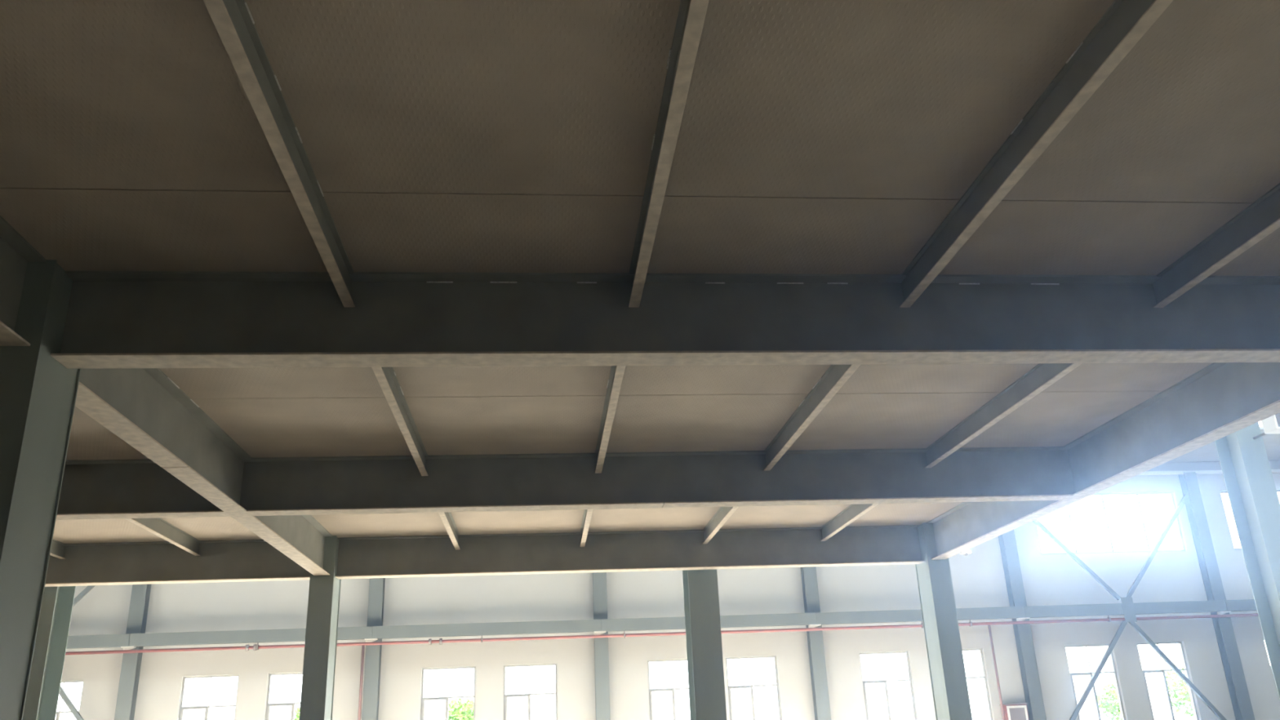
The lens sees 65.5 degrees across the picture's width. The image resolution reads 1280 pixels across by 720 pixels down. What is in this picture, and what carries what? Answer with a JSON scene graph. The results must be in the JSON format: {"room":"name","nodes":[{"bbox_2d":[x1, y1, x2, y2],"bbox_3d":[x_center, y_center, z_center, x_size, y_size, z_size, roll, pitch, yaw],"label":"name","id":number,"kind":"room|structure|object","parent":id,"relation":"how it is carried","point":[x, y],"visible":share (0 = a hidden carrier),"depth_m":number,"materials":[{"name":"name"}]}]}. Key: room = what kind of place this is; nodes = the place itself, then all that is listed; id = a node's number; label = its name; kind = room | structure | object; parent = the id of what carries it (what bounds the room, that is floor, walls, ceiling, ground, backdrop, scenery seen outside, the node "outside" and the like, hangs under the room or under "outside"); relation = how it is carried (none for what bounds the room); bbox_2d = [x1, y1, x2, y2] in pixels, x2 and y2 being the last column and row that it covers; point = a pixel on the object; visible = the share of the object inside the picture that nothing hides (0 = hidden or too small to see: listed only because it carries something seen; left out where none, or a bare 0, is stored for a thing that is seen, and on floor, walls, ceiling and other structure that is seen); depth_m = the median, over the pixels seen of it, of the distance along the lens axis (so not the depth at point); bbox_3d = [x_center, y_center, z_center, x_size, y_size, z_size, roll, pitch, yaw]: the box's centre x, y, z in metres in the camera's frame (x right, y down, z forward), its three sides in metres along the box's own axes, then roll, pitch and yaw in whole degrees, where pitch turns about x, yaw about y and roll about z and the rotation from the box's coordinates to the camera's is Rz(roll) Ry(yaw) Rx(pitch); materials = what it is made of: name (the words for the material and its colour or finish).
{"room":"factory hall","nodes":[
{"label":"factory hall","id":0,"kind":"room"},
{"bbox_2d":[61,460,1279,719],"bbox_3d":[5.535,7.355,28.196,47.800,8.750,0.280,0,-21,-6],"label":"wall","id":1,"kind":"structure","parent":0,"point":[978,578],"depth_m":27.57,"materials":[{"name":"white paint"}]},
{"bbox_2d":[55,680,83,719],"bbox_3d":[-14.839,9.455,25.362,1.010,2.450,0.080,0,-21,-6],"label":"window","id":2,"kind":"structure","parent":1,"relation":"in","point":[58,713],"depth_m":25.57,"materials":[{"name":"metal"}]},
{"bbox_2d":[178,674,239,719],"bbox_3d":[-11.188,9.438,25.730,1.430,2.450,0.080,0,-21,-6],"label":"window","id":3,"kind":"structure","parent":1,"relation":"in","point":[193,713],"depth_m":25.83,"materials":[{"name":"metal"}]},
{"bbox_2d":[265,672,302,719],"bbox_3d":[-9.028,9.428,25.948,1.430,2.450,0.080,0,-21,-6],"label":"window","id":4,"kind":"structure","parent":1,"relation":"in","point":[278,711],"depth_m":26.02,"materials":[{"name":"metal"}]},
{"bbox_2d":[420,666,475,719],"bbox_3d":[-5.079,9.410,26.346,1.430,2.450,0.080,0,-21,-6],"label":"window","id":5,"kind":"structure","parent":1,"relation":"in","point":[432,708],"depth_m":26.40,"materials":[{"name":"metal"}]},
{"bbox_2d":[503,663,557,719],"bbox_3d":[-2.920,9.400,26.564,1.430,2.450,0.080,0,-21,-6],"label":"window","id":6,"kind":"structure","parent":1,"relation":"in","point":[516,706],"depth_m":26.61,"materials":[{"name":"metal"}]},
{"bbox_2d":[647,658,688,719],"bbox_3d":[0.951,9.382,26.953,1.430,2.450,0.080,0,-21,-6],"label":"window","id":7,"kind":"structure","parent":1,"relation":"in","point":[661,701],"depth_m":26.95,"materials":[{"name":"metal"}]},
{"bbox_2d":[725,655,781,719],"bbox_3d":[3.110,9.371,27.171,1.430,2.450,0.080,0,-21,-6],"label":"window","id":8,"kind":"structure","parent":1,"relation":"in","point":[741,700],"depth_m":27.17,"materials":[{"name":"metal"}]},
{"bbox_2d":[859,651,916,719],"bbox_3d":[6.871,9.354,27.550,1.430,2.450,0.080,0,-21,-6],"label":"window","id":9,"kind":"structure","parent":1,"relation":"in","point":[875,692],"depth_m":27.53,"materials":[{"name":"metal"}]},
{"bbox_2d":[962,648,992,719],"bbox_3d":[9.030,9.344,27.768,1.430,2.450,0.080,0,-21,-6],"label":"window","id":10,"kind":"structure","parent":1,"relation":"in","point":[963,650],"depth_m":27.96,"materials":[{"name":"metal"}]},
{"bbox_2d":[999,702,1029,719],"bbox_3d":[10.360,9.991,27.364,0.690,1.050,0.300,0,-21,-6],"label":"cabinet","id":11,"kind":"object","parent":1,"relation":"attached to","point":[1018,711],"visible":0.88,"depth_m":27.38,"materials":[{"name":"metal"}]},
{"bbox_2d":[999,702,1028,705],"bbox_3d":[10.340,9.514,27.543,0.690,0.030,0.300,0,-21,-6],"label":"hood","id":12,"kind":"object","parent":11,"relation":"attached to","point":[1017,704],"depth_m":27.43,"materials":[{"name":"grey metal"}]},
{"bbox_2d":[1065,644,1125,719],"bbox_3d":[12.870,9.326,28.155,1.430,2.450,0.080,0,-21,-6],"label":"window","id":13,"kind":"structure","parent":1,"relation":"in","point":[1090,710],"depth_m":28.10,"materials":[{"name":"metal"}]},
{"bbox_2d":[1036,491,1186,555],"bbox_3d":[14.036,4.907,29.943,4.570,1.820,0.080,0,-21,-6],"label":"window","id":14,"kind":"structure","parent":1,"relation":"in","point":[1136,494],"depth_m":29.96,"materials":[{"name":"metal"}]},
{"bbox_2d":[1137,641,1199,719],"bbox_3d":[15.029,9.316,28.372,1.430,2.450,0.080,0,-21,-6],"label":"window","id":15,"kind":"structure","parent":1,"relation":"in","point":[1158,695],"depth_m":28.29,"materials":[{"name":"metal"}]},
{"bbox_2d":[1137,469,1279,475],"bbox_3d":[5.394,3.496,29.418,47.800,0.120,0.140,0,-21,-6],"label":"trim","id":16,"kind":"structure","parent":1,"relation":"attached to","point":[1273,471],"depth_m":30.54,"materials":[{"name":"white ceramic"}]},
{"bbox_2d":[1220,489,1279,550],"bbox_3d":[20.076,4.879,30.551,4.570,1.820,0.080,0,-21,-6],"label":"window","id":17,"kind":"structure","parent":1,"relation":"in","point":[1277,491],"depth_m":30.60,"materials":[{"name":"metal"}]},
{"bbox_2d":[1263,638,1279,702],"bbox_3d":[18.910,9.298,28.763,1.430,2.450,0.080,0,-21,-6],"label":"window","id":18,"kind":"structure","parent":1,"relation":"in","point":[1264,638],"depth_m":28.66,"materials":[{"name":"metal"}]},
{"bbox_2d":[1165,420,1279,462],"bbox_3d":[7.082,-4.647,12.286,48.400,2.454,38.900,0,-21,-6],"label":"ceiling","id":19,"kind":"structure","parent":0,"point":[1208,452],"depth_m":30.06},
{"bbox_3d":[7.473,4.813,8.851,47.800,0.200,38.500,0,-21,-6],"label":"floor","id":20,"kind":"structure","parent":0,"visible":0},
{"bbox_2d":[0,259,80,719],"bbox_3d":[-5.003,1.859,7.639,0.690,5.470,0.980,0,-21,-6],"label":"column","id":21,"kind":"structure","parent":20,"relation":"on","point":[38,393],"depth_m":7.93,"materials":[{"name":"metal"}]},
{"bbox_2d":[0,215,46,346],"bbox_3d":[-4.533,-2.491,2.781,0.300,0.770,11.460,0,-21,-6],"label":"girder","id":22,"kind":"object","parent":21,"relation":"attached to","point":[15,252],"visible":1,"depth_m":7.94,"materials":[{"name":"grey metal"}]},
{"bbox_2d":[50,271,1279,368],"bbox_3d":[1.068,-0.369,9.083,11.972,0.770,0.320,0,-21,-6],"label":"cross beam","id":23,"kind":"structure","parent":21,"relation":"attached to","point":[115,319],"depth_m":8.97,"materials":[{"name":"grey metal"}]},
{"bbox_2d":[203,0,355,306],"bbox_3d":[-2.272,-1.661,5.966,0.106,0.270,6.086,0,-21,-6],"label":"joist","id":24,"kind":"object","parent":23,"relation":"attached to","point":[233,20],"visible":1,"depth_m":6.38,"materials":[{"name":"grey metal"}]},
{"bbox_2d":[372,367,428,475],"bbox_3d":[-2.834,0.485,11.638,0.106,0.270,6.066,0,-21,-6],"label":"joist","id":25,"kind":"object","parent":23,"relation":"attached to","point":[386,377],"visible":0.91,"depth_m":11.99,"materials":[{"name":"grey metal"}]},
{"bbox_2d":[595,365,626,473],"bbox_3d":[-0.346,0.474,11.888,0.106,0.270,6.066,0,-21,-6],"label":"joist","id":26,"kind":"object","parent":23,"relation":"attached to","point":[616,374],"visible":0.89,"depth_m":12.19,"materials":[{"name":"grey metal"}]},
{"bbox_2d":[0,0,1279,543],"bbox_3d":[-4.441,-0.719,8.724,23.720,0.070,24.560,0,-21,-6],"label":"deck","id":27,"kind":"object","parent":23,"relation":"on","point":[815,136],"visible":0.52,"depth_m":7.32,"materials":[{"name":"grey concrete"}]},
{"bbox_2d":[628,0,708,307],"bbox_3d":[0.215,-1.673,6.217,0.106,0.270,6.086,0,-21,-6],"label":"joist","id":28,"kind":"object","parent":23,"relation":"attached to","point":[691,14],"visible":1,"depth_m":6.52,"materials":[{"name":"grey metal"}]},
{"bbox_2d":[764,364,860,471],"bbox_3d":[2.171,0.462,12.142,0.106,0.270,6.066,0,-21,-6],"label":"joist","id":29,"kind":"object","parent":23,"relation":"attached to","point":[833,379],"visible":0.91,"depth_m":12.54,"materials":[{"name":"grey metal"}]},
{"bbox_2d":[924,363,1082,467],"bbox_3d":[4.663,0.450,12.393,0.096,0.270,6.066,0,-21,-6],"label":"joist","id":30,"kind":"object","parent":23,"relation":"attached to","point":[1042,375],"visible":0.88,"depth_m":12.81,"materials":[{"name":"grey metal"}]},
{"bbox_2d":[899,0,1173,307],"bbox_3d":[2.732,-1.685,6.471,0.106,0.270,6.086,0,-21,-6],"label":"joist","id":31,"kind":"object","parent":23,"relation":"attached to","point":[1125,22],"visible":1,"depth_m":6.74,"materials":[{"name":"grey metal"}]},
{"bbox_2d":[1152,182,1279,307],"bbox_3d":[5.224,-1.696,6.722,0.096,0.270,6.086,0,-21,-6],"label":"joist","id":32,"kind":"object","parent":23,"relation":"attached to","point":[1261,218],"visible":1,"depth_m":8.62,"materials":[{"name":"grey metal"}]},
{"bbox_2d":[22,586,75,719],"bbox_3d":[-11.753,4.718,19.805,0.840,9.178,0.980,0,-21,-6],"label":"column","id":33,"kind":"structure","parent":20,"relation":"on","point":[52,634],"depth_m":19.48,"materials":[{"name":"metal"}]},
{"bbox_2d":[114,583,151,719],"bbox_3d":[-13.205,7.523,25.966,0.370,8.360,0.300,0,-21,-6],"label":"wall post","id":34,"kind":"object","parent":20,"relation":"on","point":[126,697],"visible":0.41,"depth_m":25.76,"materials":[{"name":"metal"}]},
{"bbox_2d":[120,646,136,649],"bbox_3d":[-13.222,7.469,25.732,0.320,0.119,0.169,0,-21,-6],"label":"bracket","id":35,"kind":"object","parent":34,"relation":"attached to","point":[123,647],"visible":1,"depth_m":25.75,"materials":[{"name":"white metal"}]},
{"bbox_2d":[128,626,373,646],"bbox_3d":[-10.135,7.247,26.105,6.132,0.310,0.200,0,-21,-6],"label":"tie beam","id":36,"kind":"structure","parent":34,"relation":"attached to","point":[153,639],"depth_m":25.97,"materials":[{"name":"metal"}]},
{"bbox_2d":[299,535,341,719],"bbox_3d":[-6.125,6.149,18.972,0.690,5.470,0.980,0,-21,-6],"label":"column","id":37,"kind":"structure","parent":20,"relation":"on","point":[324,592],"depth_m":18.98,"materials":[{"name":"metal"}]},
{"bbox_2d":[44,539,310,586],"bbox_3d":[-11.884,3.976,19.224,10.971,0.770,0.320,0,-21,-6],"label":"cross beam","id":38,"kind":"structure","parent":37,"relation":"attached to","point":[84,564],"depth_m":19.48,"materials":[{"name":"grey metal"}]},
{"bbox_2d":[75,368,332,575],"bbox_3d":[-5.652,1.805,14.129,0.310,0.770,11.430,0,-21,-6],"label":"girder","id":39,"kind":"object","parent":37,"relation":"attached to","point":[144,407],"visible":0.77,"depth_m":11.82,"materials":[{"name":"grey metal"}]},
{"bbox_2d":[56,458,230,519],"bbox_3d":[-11.222,1.829,13.563,11.172,0.770,0.320,0,-21,-6],"label":"cross beam","id":40,"kind":"structure","parent":39,"relation":"attached to","point":[91,489],"depth_m":13.95,"materials":[{"name":"grey metal"}]},
{"bbox_2d":[49,539,65,559],"bbox_3d":[-10.922,2.666,16.546,0.096,0.270,6.076,0,-21,-6],"label":"joist","id":41,"kind":"object","parent":40,"relation":"attached to","point":[57,550],"visible":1,"depth_m":19.10,"materials":[{"name":"grey metal"}]},
{"bbox_2d":[124,517,200,555],"bbox_3d":[-8.415,2.654,16.799,0.096,0.270,6.076,0,-21,-6],"label":"joist","id":42,"kind":"object","parent":40,"relation":"attached to","point":[157,526],"visible":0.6,"depth_m":18.06,"materials":[{"name":"grey metal"}]},
{"bbox_2d":[240,446,1075,515],"bbox_3d":[0.507,1.774,14.745,12.374,0.770,0.320,0,-21,-6],"label":"cross beam","id":43,"kind":"structure","parent":39,"relation":"attached to","point":[380,484],"depth_m":14.68,"materials":[{"name":"grey metal"}]},
{"bbox_2d":[438,511,460,550],"bbox_3d":[-3.400,2.630,17.304,0.096,0.270,6.076,0,-21,-6],"label":"joist","id":44,"kind":"object","parent":43,"relation":"attached to","point":[446,517],"visible":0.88,"depth_m":18.54,"materials":[{"name":"grey metal"}]},
{"bbox_2d":[579,509,593,546],"bbox_3d":[-0.903,2.619,17.555,0.096,0.270,6.076,0,-21,-6],"label":"joist","id":45,"kind":"object","parent":43,"relation":"attached to","point":[587,515],"visible":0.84,"depth_m":18.70,"materials":[{"name":"grey metal"}]},
{"bbox_2d":[702,506,738,543],"bbox_3d":[1.615,2.607,17.809,0.096,0.270,6.076,0,-21,-6],"label":"joist","id":46,"kind":"object","parent":43,"relation":"attached to","point":[722,514],"visible":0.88,"depth_m":19.07,"materials":[{"name":"grey metal"}]},
{"bbox_2d":[820,503,878,541],"bbox_3d":[4.102,2.595,18.060,0.096,0.270,6.076,0,-21,-6],"label":"joist","id":47,"kind":"object","parent":43,"relation":"attached to","point":[853,512],"visible":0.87,"depth_m":19.34,"materials":[{"name":"grey metal"}]},
{"bbox_2d":[361,577,385,719],"bbox_3d":[-7.096,7.494,26.581,0.370,8.360,0.300,0,-21,-6],"label":"wall post","id":48,"kind":"object","parent":20,"relation":"on","point":[376,585],"visible":0.41,"depth_m":26.30,"materials":[{"name":"metal"}]},
{"bbox_2d":[364,638,377,642],"bbox_3d":[-7.113,7.440,26.347,0.320,0.119,0.169,0,-21,-6],"label":"bracket","id":49,"kind":"object","parent":48,"relation":"attached to","point":[367,640],"visible":1,"depth_m":26.40,"materials":[{"name":"white metal"}]},
{"bbox_2d":[372,619,601,639],"bbox_3d":[-4.066,7.219,26.717,6.052,0.310,0.200,0,-21,-6],"label":"tie beam","id":50,"kind":"structure","parent":48,"relation":"attached to","point":[580,625],"depth_m":26.62,"materials":[{"name":"metal"}]},
{"bbox_2d":[65,613,1258,655],"bbox_3d":[5.548,7.409,27.575,47.500,0.198,0.155,0,-21,-6],"label":"pipe","id":51,"kind":"object","parent":50,"relation":"hanging from","point":[256,646],"visible":0.88,"depth_m":26.91,"materials":[{"name":"red metal"}]},
{"bbox_2d":[357,645,364,719],"bbox_3d":[-7.215,9.419,25.551,0.070,4.045,0.070,0,-21,-6],"label":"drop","id":52,"kind":"object","parent":51,"relation":"attached to","point":[362,646],"visible":1,"depth_m":25.90,"materials":[{"name":"red paint"}]},
{"bbox_2d":[987,624,1004,719],"bbox_3d":[9.889,9.339,27.275,0.064,4.045,0.064,0,-21,-6],"label":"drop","id":53,"kind":"object","parent":51,"relation":"attached to","point":[988,626],"visible":1,"depth_m":27.51,"materials":[{"name":"red paint"}]},
{"bbox_2d":[592,572,610,719],"bbox_3d":[-1.067,7.466,27.189,0.370,8.360,0.300,0,-21,-6],"label":"wall post","id":54,"kind":"object","parent":20,"relation":"on","point":[599,593],"visible":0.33,"depth_m":26.85,"materials":[{"name":"metal"}]},
{"bbox_2d":[593,631,605,635],"bbox_3d":[-1.084,7.412,26.955,0.320,0.119,0.169,0,-21,-6],"label":"bracket","id":55,"kind":"object","parent":54,"relation":"attached to","point":[596,633],"visible":1,"depth_m":26.96,"materials":[{"name":"white metal"}]},
{"bbox_2d":[600,613,817,631],"bbox_3d":[1.909,7.191,27.319,5.942,0.310,0.200,0,-21,-6],"label":"tie beam","id":56,"kind":"structure","parent":54,"relation":"attached to","point":[792,619],"depth_m":27.26,"materials":[{"name":"metal"}]},
{"bbox_2d":[682,568,726,719],"bbox_3d":[1.271,4.657,21.117,0.840,9.178,0.980,0,-21,-6],"label":"column","id":57,"kind":"structure","parent":20,"relation":"on","point":[707,698],"depth_m":20.36,"materials":[{"name":"metal"}]},
{"bbox_2d":[800,566,831,719],"bbox_3d":[4.853,7.439,27.785,0.370,8.360,0.300,0,-21,-6],"label":"wall post","id":58,"kind":"object","parent":20,"relation":"on","point":[809,577],"visible":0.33,"depth_m":27.44,"materials":[{"name":"metal"}]},
{"bbox_2d":[808,624,821,627],"bbox_3d":[4.836,7.384,27.552,0.320,0.119,0.169,0,-21,-6],"label":"bracket","id":59,"kind":"object","parent":58,"relation":"attached to","point":[809,625],"visible":1,"depth_m":27.57,"materials":[{"name":"white metal"}]},
{"bbox_2d":[815,606,1026,624],"bbox_3d":[7.869,7.163,27.920,6.022,0.310,0.200,0,-21,-6],"label":"tie beam","id":60,"kind":"structure","parent":58,"relation":"attached to","point":[1003,612],"depth_m":27.77,"materials":[{"name":"metal"}]},
{"bbox_2d":[915,522,972,719],"bbox_3d":[6.203,6.091,20.214,0.690,5.470,0.980,0,-21,-6],"label":"column","id":61,"kind":"structure","parent":20,"relation":"on","point":[951,700],"depth_m":20.19,"materials":[{"name":"metal"}]},
{"bbox_2d":[335,524,924,579],"bbox_3d":[-0.054,3.921,20.416,11.972,0.770,0.320,0,-21,-6],"label":"cross beam","id":62,"kind":"structure","parent":61,"relation":"attached to","point":[491,554],"depth_m":20.37,"materials":[{"name":"grey metal"}]},
{"bbox_2d":[925,362,1279,559],"bbox_3d":[6.671,1.747,15.371,0.300,0.770,11.430,0,-21,-6],"label":"girder","id":63,"kind":"object","parent":61,"relation":"attached to","point":[1220,400],"visible":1,"depth_m":13.45,"materials":[{"name":"grey metal"}]},
{"bbox_2d":[959,550,971,555],"bbox_3d":[6.423,3.817,19.620,0.180,0.109,0.171,0,-21,-6],"label":"lamp","id":64,"kind":"object","parent":63,"relation":"attached to","point":[963,553],"visible":1,"depth_m":19.59,"materials":[{"name":"white ceramic"}]},
{"bbox_2d":[998,529,1046,719],"bbox_3d":[10.853,7.410,28.390,0.370,8.360,0.300,0,-21,-6],"label":"wall post","id":65,"kind":"object","parent":20,"relation":"on","point":[1007,543],"visible":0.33,"depth_m":28.16,"materials":[{"name":"metal"}]},
{"bbox_2d":[1016,617,1030,621],"bbox_3d":[10.836,7.356,28.156,0.320,0.119,0.169,0,-21,-6],"label":"bracket","id":66,"kind":"object","parent":65,"relation":"attached to","point":[1017,619],"visible":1,"depth_m":28.19,"materials":[{"name":"white metal"}]},
{"bbox_2d":[1024,600,1227,617],"bbox_3d":[13.888,7.135,28.526,6.062,0.310,0.200,0,-21,-6],"label":"tie beam","id":67,"kind":"structure","parent":65,"relation":"attached to","point":[1215,606],"depth_m":28.43,"materials":[{"name":"metal"}]},
{"bbox_2d":[1032,493,1226,719],"bbox_3d":[13.941,7.331,28.514,5.616,7.056,0.335,0,-21,-6],"label":"brace","id":68,"kind":"object","parent":67,"relation":"attached to","point":[1127,604],"visible":0.92,"depth_m":28.41,"materials":[{"name":"paint"}]},
{"bbox_2d":[1177,471,1255,719],"bbox_3d":[16.892,7.382,28.999,0.370,8.360,0.300,0,-21,-6],"label":"wall post","id":69,"kind":"object","parent":20,"relation":"on","point":[1223,626],"visible":0.93,"depth_m":29.12,"materials":[{"name":"metal"}]},
{"bbox_2d":[1217,611,1231,614],"bbox_3d":[16.875,7.328,28.765,0.320,0.119,0.169,0,-21,-6],"label":"bracket","id":70,"kind":"object","parent":69,"relation":"attached to","point":[1218,612],"visible":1,"depth_m":28.78,"materials":[{"name":"white metal"}]},
{"bbox_2d":[1224,599,1257,611],"bbox_3d":[19.927,7.107,29.135,6.062,0.310,0.200,0,-21,-6],"label":"tie beam","id":71,"kind":"structure","parent":69,"relation":"attached to","point":[1242,605],"depth_m":28.78,"materials":[{"name":"metal"}]},
{"bbox_2d":[1214,422,1279,700],"bbox_3d":[14.195,4.597,22.420,0.840,9.178,0.980,0,-21,-6],"label":"column","id":72,"kind":"structure","parent":20,"relation":"on","point":[1252,494],"depth_m":22.72,"materials":[{"name":"metal"}]},
{"bbox_2d":[1253,412,1279,439],"bbox_3d":[14.014,1.545,22.328,0.650,0.440,1.510,0,-21,-6],"label":"floodlight","id":73,"kind":"object","parent":72,"relation":"attached to","point":[1271,424],"visible":0.7,"depth_m":21.72,"materials":[{"name":"grey metal"}]},
{"bbox_3d":[-17.981,7.545,25.484,0.370,8.360,0.300,0,-21,-6],"label":"wall post","id":74,"kind":"object","parent":20,"relation":"on","visible":0},
{"bbox_2d":[66,633,130,648],"bbox_3d":[-15.577,7.273,25.557,4.792,0.310,0.200,0,-21,-6],"label":"tie beam","id":75,"kind":"structure","parent":74,"relation":"attached to","point":[101,641],"depth_m":25.63,"materials":[{"name":"metal"}]},
{"bbox_2d":[58,585,95,719],"bbox_3d":[-15.527,7.433,25.558,4.346,5.557,0.335,0,-21,-6],"label":"brace","id":76,"kind":"object","parent":75,"relation":"attached to","point":[63,695],"visible":0.14,"depth_m":25.26,"materials":[{"name":"paint"}]},
{"label":"outside","id":77,"kind":"structure","parent":0,"visible":0},
{"bbox_3d":[6.304,34.793,88.662,190.000,0.200,131.500,0,-21,-6],"label":"ground","id":78,"kind":"structure","parent":77,"visible":0},
{"bbox_2d":[293,706,300,719],"bbox_3d":[-12.405,14.444,37.328,2.264,3.405,2.073,0,-21,-6],"label":"young tree","id":79,"kind":"object","parent":78,"relation":"on","point":[297,715],"visible":0.06,"depth_m":37.47,"materials":[{"name":"green plant"}]},
{"bbox_2d":[448,697,473,719],"bbox_3d":[-7.049,14.851,38.790,2.078,3.244,2.010,0,-21,-6],"label":"young tree","id":80,"kind":"object","parent":78,"relation":"on","point":[455,712],"visible":0.74,"depth_m":38.80,"materials":[{"name":"green plant"}]},
{"bbox_2d":[1096,680,1122,719],"bbox_3d":[20.244,14.798,41.512,2.351,3.084,2.272,0,-21,-6],"label":"young tree","id":81,"kind":"object","parent":78,"relation":"on","point":[1103,700],"visible":0.27,"depth_m":41.66,"materials":[{"name":"green plant"}]},
{"bbox_2d":[1164,665,1195,719],"bbox_3d":[23.534,14.742,42.411,2.818,3.558,2.655,0,-21,-6],"label":"young tree","id":82,"kind":"object","parent":78,"relation":"on","point":[1183,685],"visible":0.32,"depth_m":42.45,"materials":[{"name":"green plant"}]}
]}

